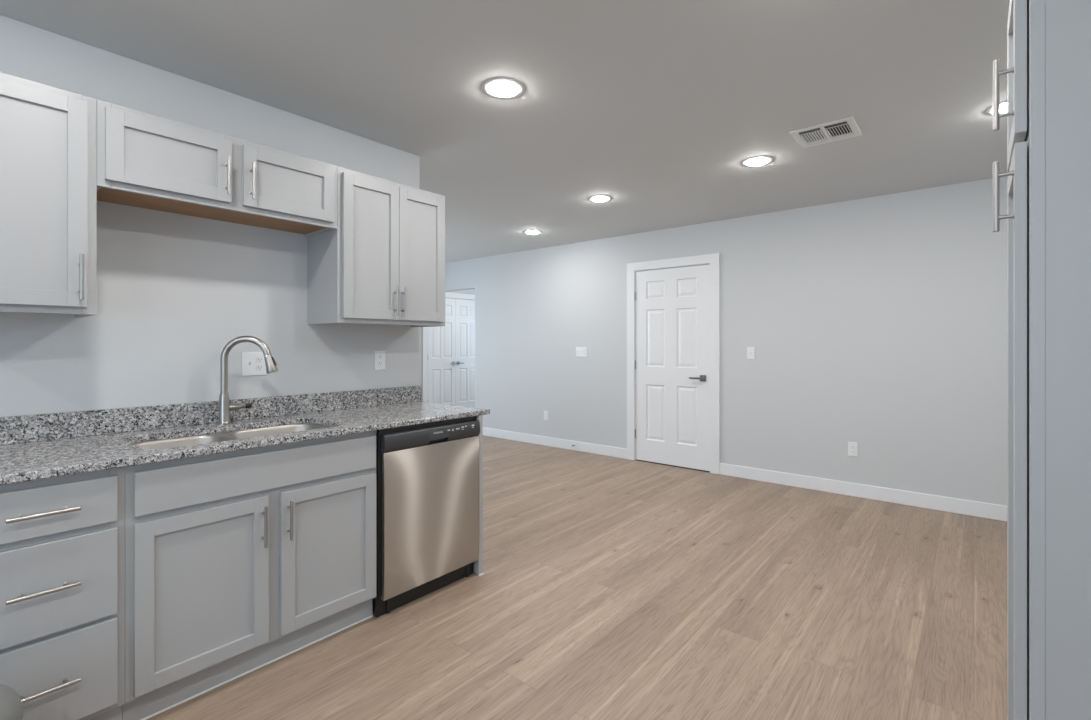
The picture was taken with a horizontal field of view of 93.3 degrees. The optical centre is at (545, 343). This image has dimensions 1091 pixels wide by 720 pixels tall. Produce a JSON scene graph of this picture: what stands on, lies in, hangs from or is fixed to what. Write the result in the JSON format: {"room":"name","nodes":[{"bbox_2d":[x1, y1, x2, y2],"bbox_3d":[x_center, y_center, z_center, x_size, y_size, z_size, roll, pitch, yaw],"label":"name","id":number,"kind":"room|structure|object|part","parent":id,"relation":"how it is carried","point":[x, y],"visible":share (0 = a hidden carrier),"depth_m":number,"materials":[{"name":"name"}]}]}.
{"room":"kitchen","nodes":[
{"label":"kitchen","id":0,"kind":"room"},
{"bbox_2d":[0,15,419,416],"bbox_3d":[-2.312,0.037,1.626,0.120,2.499,4.544,0,0,40],"label":"wall","id":1,"kind":"structure","parent":0,"point":[173,290],"depth_m":2.34,"materials":[{"name":"grey paint"}]},
{"bbox_2d":[0,72,96,317],"bbox_3d":[-1.854,-0.494,1.788,0.376,0.780,0.408,0,0,40],"label":"upper cabinet","id":2,"kind":"object","parent":1,"relation":"attached to","point":[48,134],"visible":1,"depth_m":1.75,"materials":[{"name":"grey paint"}]},
{"bbox_3d":[-1.623,-0.232,1.800,0.036,0.159,0.012,0,0,40],"label":"bar handle","id":3,"kind":"part","parent":2,"relation":"part of","materials":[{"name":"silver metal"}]},
{"bbox_2d":[0,385,421,444],"bbox_3d":[-1.452,0.321,2.549,0.020,0.101,2.023,0,0,40],"label":"backsplash","id":4,"kind":"structure","parent":1,"relation":"attached to","point":[50,426],"depth_m":2.29,"materials":[{"name":"grey stone"}]},
{"bbox_2d":[97,99,336,236],"bbox_3d":[-1.430,-0.728,2.298,0.376,0.312,0.915,0,0,40],"label":"upper cabinet","id":5,"kind":"object","parent":1,"relation":"attached to","point":[145,160],"visible":0.99,"depth_m":2.14,"materials":[{"name":"grey paint"}]},
{"bbox_3d":[-1.468,-0.728,2.030,0.020,0.262,0.412,0,0,40],"label":"cabinet door","id":6,"kind":"part","parent":5,"relation":"part of","materials":[{"name":"grey paint"}]},
{"bbox_3d":[-1.457,-0.590,2.320,0.295,0.012,0.884,0,0,40],"label":"panel","id":7,"kind":"part","parent":5,"relation":"part of","materials":[{"name":"brown wood"}]},
{"bbox_3d":[-1.328,-0.702,2.155,0.036,0.159,0.012,0,0,40],"label":"bar handle","id":8,"kind":"part","parent":5,"relation":"part of","materials":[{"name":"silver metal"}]},
{"bbox_3d":[-1.267,-0.702,2.228,0.036,0.159,0.012,0,0,40],"label":"bar handle","id":9,"kind":"part","parent":5,"relation":"part of","materials":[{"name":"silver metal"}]},
{"bbox_3d":[-1.175,-0.728,2.382,0.020,0.262,0.408,0,0,40],"label":"cabinet door","id":10,"kind":"part","parent":5,"relation":"part of","materials":[{"name":"grey paint"}]},
{"bbox_2d":[241,352,266,375],"bbox_3d":[-1.444,0.100,2.561,0.018,0.118,0.118,0,0,40],"label":"outlet","id":11,"kind":"object","parent":1,"relation":"attached to","point":[252,363],"visible":0.95,"depth_m":2.56,"materials":[{"name":"white plastic"}]},
{"bbox_2d":[256,357,262,361],"bbox_3d":[-1.431,0.081,2.580,0.002,0.027,0.033,0,0,40],"label":"receptacle","id":12,"kind":"object","parent":11,"relation":"attached to","point":[258,359],"depth_m":2.58,"materials":[{"name":"grey plastic"}]},
{"bbox_2d":[256,365,262,369],"bbox_3d":[-1.431,0.120,2.580,0.002,0.027,0.033,0,0,40],"label":"receptacle","id":13,"kind":"object","parent":11,"relation":"attached to","point":[258,367],"depth_m":2.58,"materials":[{"name":"grey plastic"}]},
{"bbox_2d":[307,166,444,326],"bbox_3d":[-0.920,-0.494,2.912,0.376,0.780,0.680,0,0,40],"label":"upper cabinet","id":14,"kind":"object","parent":1,"relation":"attached to","point":[383,262],"visible":0.99,"depth_m":2.75,"materials":[{"name":"grey paint"}]},
{"bbox_3d":[-0.911,-0.493,2.700,0.020,0.728,0.322,0,0,40],"label":"cabinet door","id":15,"kind":"part","parent":14,"relation":"part of","materials":[{"name":"grey paint"}]},
{"bbox_3d":[-0.806,-0.229,2.783,0.036,0.159,0.012,0,0,40],"label":"bar handle","id":16,"kind":"part","parent":14,"relation":"part of","materials":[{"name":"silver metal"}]},
{"bbox_3d":[-0.774,-0.229,2.821,0.036,0.159,0.012,0,0,40],"label":"bar handle","id":17,"kind":"part","parent":14,"relation":"part of","materials":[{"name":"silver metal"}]},
{"bbox_3d":[-0.707,-0.493,2.946,0.020,0.728,0.312,0,0,40],"label":"cabinet door","id":18,"kind":"part","parent":14,"relation":"part of","materials":[{"name":"grey paint"}]},
{"bbox_2d":[375,350,384,369],"bbox_3d":[-0.998,0.100,3.106,0.008,0.118,0.072,0,0,40],"label":"wall outlet","id":19,"kind":"object","parent":1,"relation":"attached to","point":[379,354],"visible":1,"depth_m":3.10,"materials":[{"name":"white plastic"}]},
{"bbox_2d":[420,289,474,385],"bbox_3d":[-3.708,0.037,6.661,0.100,2.499,10.500,0,0,40],"label":"wall","id":20,"kind":"structure","parent":0,"point":[471,291],"depth_m":8.56,"materials":[{"name":"grey paint"}]},
{"bbox_2d":[422,292,474,407],"bbox_3d":[-1.580,0.196,9.101,0.095,2.180,1.423,0,0,40],"label":"door","id":21,"kind":"structure","parent":20,"relation":"in","point":[448,351],"depth_m":9.05,"materials":[{"name":"white paint"}]},
{"bbox_2d":[0,0,1009,262],"bbox_3d":[-0.677,-1.253,4.127,8.000,0.080,10.720,0,0,40],"label":"ceiling","id":22,"kind":"structure","parent":0,"point":[654,107],"depth_m":2.41,"materials":[{"name":"grey paint"}]},
{"bbox_2d":[482,78,524,98],"bbox_3d":[-0.200,-1.203,2.449,0.202,0.019,0.202,0,0,40],"label":"recessed light","id":23,"kind":"object","parent":22,"relation":"in","point":[501,88],"visible":1,"depth_m":2.42,"materials":[{"name":"white paint"}]},
{"bbox_2d":[523,230,541,233],"bbox_3d":[-0.142,-1.203,5.600,0.202,0.019,0.202,0,0,40],"label":"recessed light","id":24,"kind":"object","parent":22,"relation":"in","point":[526,231],"visible":1,"depth_m":5.56,"materials":[{"name":"white paint"}]},
{"bbox_2d":[588,195,611,201],"bbox_3d":[0.456,-1.203,4.306,0.202,0.019,0.202,0,0,40],"label":"recessed light","id":25,"kind":"object","parent":22,"relation":"in","point":[597,198],"visible":1,"depth_m":4.27,"materials":[{"name":"white paint"}]},
{"bbox_2d":[741,156,773,166],"bbox_3d":[1.409,-1.203,3.426,0.202,0.019,0.202,0,0,40],"label":"recessed light","id":26,"kind":"object","parent":22,"relation":"in","point":[755,161],"visible":1,"depth_m":3.40,"materials":[{"name":"white paint"}]},
{"bbox_2d":[790,116,861,147],"bbox_3d":[1.616,-1.207,2.966,0.315,0.012,0.305,0,0,40],"label":"ceiling vent","id":27,"kind":"object","parent":22,"relation":"in","point":[845,128],"visible":1,"depth_m":2.96,"materials":[{"name":"white metal"}]},
{"bbox_3d":[1.616,-1.212,2.966,0.295,0.001,0.285,0,0,40],"label":"duct plate","id":28,"kind":"part","parent":27,"relation":"part of","materials":[{"name":"grey metal"}]},
{"bbox_2d":[986,101,1006,114],"bbox_3d":[2.382,-1.203,2.630,0.202,0.019,0.202,0,0,40],"label":"recessed light","id":29,"kind":"object","parent":22,"relation":"in","point":[1003,105],"visible":0.2,"depth_m":2.64,"materials":[{"name":"white paint"}]},
{"bbox_2d":[147,435,1006,719],"bbox_3d":[-0.677,1.311,4.127,8.000,0.050,10.720,0,0,40],"label":"floor","id":30,"kind":"structure","parent":0,"point":[609,588],"depth_m":2.42,"materials":[{"name":"brown wood"}]},
{"bbox_2d":[0,684,23,719],"bbox_3d":[-1.458,1.075,1.265,0.249,0.423,0.249,0,0,40],"label":"waste bin","id":31,"kind":"object","parent":30,"relation":"on","point":[11,704],"visible":1,"depth_m":1.31,"materials":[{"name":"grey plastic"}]},
{"bbox_2d":[0,467,124,719],"bbox_3d":[-1.720,0.844,1.720,0.663,0.886,0.389,0,0,40],"label":"base cabinet","id":32,"kind":"object","parent":30,"relation":"on","point":[62,538],"visible":0.9,"depth_m":1.56,"materials":[{"name":"grey wood"}]},
{"bbox_3d":[-1.479,0.732,1.520,0.036,0.012,0.159,0,0,40],"label":"bar handle","id":33,"kind":"part","parent":32,"relation":"part of","materials":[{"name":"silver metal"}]},
{"bbox_3d":[-1.479,0.502,1.520,0.036,0.012,0.159,0,0,40],"label":"bar handle","id":34,"kind":"part","parent":32,"relation":"part of","materials":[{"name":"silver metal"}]},
{"bbox_3d":[-1.479,1.026,1.520,0.036,0.012,0.159,0,0,40],"label":"bar handle","id":35,"kind":"part","parent":32,"relation":"part of","materials":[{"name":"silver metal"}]},
{"bbox_3d":[-1.500,1.025,1.538,0.020,0.276,0.346,0,0,40],"label":"drawer","id":36,"kind":"part","parent":32,"relation":"part of","materials":[{"name":"grey paint"}]},
{"bbox_3d":[-1.500,0.734,1.538,0.020,0.276,0.346,0,0,40],"label":"drawer","id":37,"kind":"part","parent":32,"relation":"part of","materials":[{"name":"grey paint"}]},
{"bbox_3d":[-1.500,0.500,1.538,0.020,0.145,0.346,0,0,40],"label":"drawer","id":38,"kind":"part","parent":32,"relation":"part of","materials":[{"name":"grey paint"}]},
{"bbox_2d":[122,431,375,719],"bbox_3d":[-1.298,0.844,2.227,0.663,0.886,0.927,0,0,40],"label":"base cabinet","id":39,"kind":"object","parent":30,"relation":"on","point":[237,563],"visible":0.91,"depth_m":1.95,"materials":[{"name":"grey wood"}]},
{"bbox_3d":[-1.227,0.884,1.866,0.020,0.572,0.420,0,0,40],"label":"cabinet door","id":40,"kind":"part","parent":39,"relation":"part of","materials":[{"name":"grey paint"}]},
{"bbox_2d":[0,401,489,484],"bbox_3d":[-1.210,0.386,2.348,0.649,0.027,2.023,0,0,40],"label":"countertop","id":41,"kind":"structure","parent":39,"relation":"on","point":[29,461],"depth_m":2.00,"materials":[{"name":"grey stone"}]},
{"bbox_2d":[132,423,328,448],"bbox_3d":[-1.293,0.495,2.199,0.444,0.190,0.792,0,0,40],"label":"sink","id":42,"kind":"object","parent":41,"relation":"in","point":[265,431],"visible":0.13,"depth_m":2.25,"materials":[{"name":"grey metal"}]},
{"bbox_3d":[-1.428,0.495,2.036,0.444,0.188,0.368,0,0,40],"label":"bowl","id":43,"kind":"part","parent":42,"relation":"part of","materials":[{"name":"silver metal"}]},
{"bbox_3d":[-1.175,0.495,2.340,0.444,0.188,0.424,0,0,40],"label":"bowl","id":44,"kind":"part","parent":42,"relation":"part of","materials":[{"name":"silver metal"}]},
{"bbox_2d":[217,336,277,424],"bbox_3d":[-1.387,0.168,2.414,0.255,0.409,0.096,0,0,-13],"label":"faucet","id":45,"kind":"object","parent":41,"relation":"on","point":[225,407],"visible":1,"depth_m":2.37,"materials":[{"name":"silver metal"}]},
{"bbox_3d":[-1.444,0.296,2.408,0.070,0.034,0.033,0,0,-45],"label":"lever","id":46,"kind":"part","parent":45,"relation":"part of","materials":[{"name":"silver metal"}]},
{"bbox_3d":[-1.391,0.095,2.392,0.212,0.264,0.030,0,0,-12],"label":"spout","id":47,"kind":"part","parent":45,"relation":"part of","materials":[{"name":"silver metal"}]},
{"bbox_3d":[-1.076,0.500,2.048,0.020,0.146,0.892,0,0,40],"label":"false drawer","id":48,"kind":"part","parent":39,"relation":"part of","materials":[{"name":"grey paint"}]},
{"bbox_3d":[-1.086,0.706,1.993,0.036,0.159,0.012,0,0,40],"label":"bar handle","id":49,"kind":"part","parent":39,"relation":"part of","materials":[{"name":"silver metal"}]},
{"bbox_3d":[-1.024,0.706,2.067,0.036,0.159,0.012,0,0,40],"label":"bar handle","id":50,"kind":"part","parent":39,"relation":"part of","materials":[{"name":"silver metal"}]},
{"bbox_3d":[-0.926,0.884,2.229,0.020,0.572,0.424,0,0,40],"label":"cabinet door","id":51,"kind":"part","parent":39,"relation":"part of","materials":[{"name":"grey paint"}]},
{"bbox_2d":[375,416,479,616],"bbox_3d":[-0.801,0.845,2.814,0.643,0.882,0.606,0,0,40],"label":"dishwasher","id":52,"kind":"object","parent":30,"relation":"on","point":[427,474],"visible":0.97,"depth_m":2.57,"materials":[{"name":"silver metal"}]},
{"bbox_3d":[-0.603,1.232,2.649,0.015,0.103,0.606,0,0,40],"label":"kick plate","id":53,"kind":"part","parent":52,"relation":"part of","materials":[{"name":"black paint"}]},
{"bbox_3d":[-0.565,0.467,2.624,0.036,0.085,0.597,0,0,40],"label":"control panel","id":54,"kind":"part","parent":52,"relation":"part of","materials":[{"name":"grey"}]},
{"bbox_2d":[473,415,483,575],"bbox_3d":[-0.604,0.844,3.070,0.653,0.887,0.035,0,0,40],"label":"end panel","id":55,"kind":"object","parent":30,"relation":"on","point":[477,565],"visible":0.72,"depth_m":2.87,"materials":[{"name":"grey paint"}]},
{"bbox_3d":[-0.613,0.843,3.079,0.628,0.886,0.019,0,0,40],"label":"panel","id":56,"kind":"part","parent":55,"relation":"part of","materials":[{"name":"grey paint"}]},
{"bbox_2d":[993,0,1090,719],"bbox_3d":[1.373,0.201,1.064,0.685,2.170,0.378,0,0,40],"label":"pantry cabinet","id":57,"kind":"object","parent":30,"relation":"on","point":[1048,72],"visible":1,"depth_m":1.08,"materials":[{"name":"grey paint"}]},
{"bbox_3d":[1.035,-0.334,1.164,0.036,0.159,0.012,0,0,40],"label":"bar handle","id":58,"kind":"part","parent":57,"relation":"part of","materials":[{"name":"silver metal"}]},
{"bbox_3d":[1.035,-0.565,1.164,0.036,0.159,0.012,0,0,40],"label":"bar handle","id":59,"kind":"part","parent":57,"relation":"part of","materials":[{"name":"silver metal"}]},
{"bbox_3d":[1.146,0.365,1.254,0.020,1.610,0.333,0,0,40],"label":"cabinet door","id":60,"kind":"part","parent":57,"relation":"part of","materials":[{"name":"grey paint"}]},
{"bbox_3d":[1.146,-0.661,1.254,0.020,0.396,0.333,0,0,40],"label":"cabinet door","id":61,"kind":"part","parent":57,"relation":"part of","materials":[{"name":"grey paint"}]},
{"bbox_3d":[1.165,0.151,1.237,0.024,2.070,0.378,0,0,40],"label":"frame","id":62,"kind":"part","parent":57,"relation":"part of","materials":[{"name":"grey paint"}]},
{"bbox_2d":[445,176,1007,505],"bbox_3d":[0.798,0.037,5.917,7.780,2.499,0.120,0,0,40],"label":"wall","id":63,"kind":"structure","parent":0,"point":[876,323],"depth_m":4.55,"materials":[{"name":"grey paint"}]},
{"bbox_2d":[544,410,547,419],"bbox_3d":[0.006,0.905,6.494,0.072,0.118,0.008,0,0,40],"label":"wall outlet","id":64,"kind":"object","parent":63,"relation":"attached to","point":[545,412],"visible":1,"depth_m":6.49,"materials":[{"name":"white plastic"}]},
{"bbox_2d":[483,427,626,458],"bbox_3d":[-0.049,1.230,6.535,2.496,0.112,0.014,0,0,40],"label":"baseboard","id":65,"kind":"structure","parent":63,"relation":"attached to","point":[617,452],"depth_m":6.35,"materials":[{"name":"white paint"}]},
{"bbox_2d":[576,347,586,356],"bbox_3d":[0.426,0.099,6.137,0.164,0.118,0.018,0,0,40],"label":"light switch","id":66,"kind":"object","parent":63,"relation":"attached to","point":[580,351],"visible":1,"depth_m":6.14,"materials":[{"name":"white plastic"}]},
{"bbox_2d":[627,253,719,473],"bbox_3d":[1.336,0.198,5.431,1.046,2.177,0.180,0,0,40],"label":"door","id":67,"kind":"structure","parent":63,"relation":"in","point":[673,304],"depth_m":5.38,"materials":[{"name":"white paint"}]},
{"bbox_3d":[1.532,0.349,5.191,0.157,0.064,0.060,0,0,40],"label":"handle","id":68,"kind":"part","parent":67,"relation":"part of","materials":[{"name":"black metal"}]},
{"bbox_2d":[747,347,754,358],"bbox_3d":[1.942,0.090,4.876,0.072,0.118,0.018,0,0,40],"label":"light switch","id":69,"kind":"object","parent":63,"relation":"attached to","point":[750,350],"visible":1,"depth_m":4.87,"materials":[{"name":"white plastic"}]},
{"bbox_2d":[848,442,857,456],"bbox_3d":[2.592,0.891,4.342,0.072,0.118,0.008,0,0,40],"label":"wall outlet","id":70,"kind":"object","parent":63,"relation":"attached to","point":[852,446],"visible":1,"depth_m":4.34,"materials":[{"name":"white plastic"}]},
{"bbox_2d":[720,463,1006,521],"bbox_3d":[2.730,1.230,4.223,2.643,0.112,0.014,0,0,40],"label":"baseboard","id":71,"kind":"structure","parent":63,"relation":"attached to","point":[941,503],"depth_m":4.24,"materials":[{"name":"white paint"}]}
]}

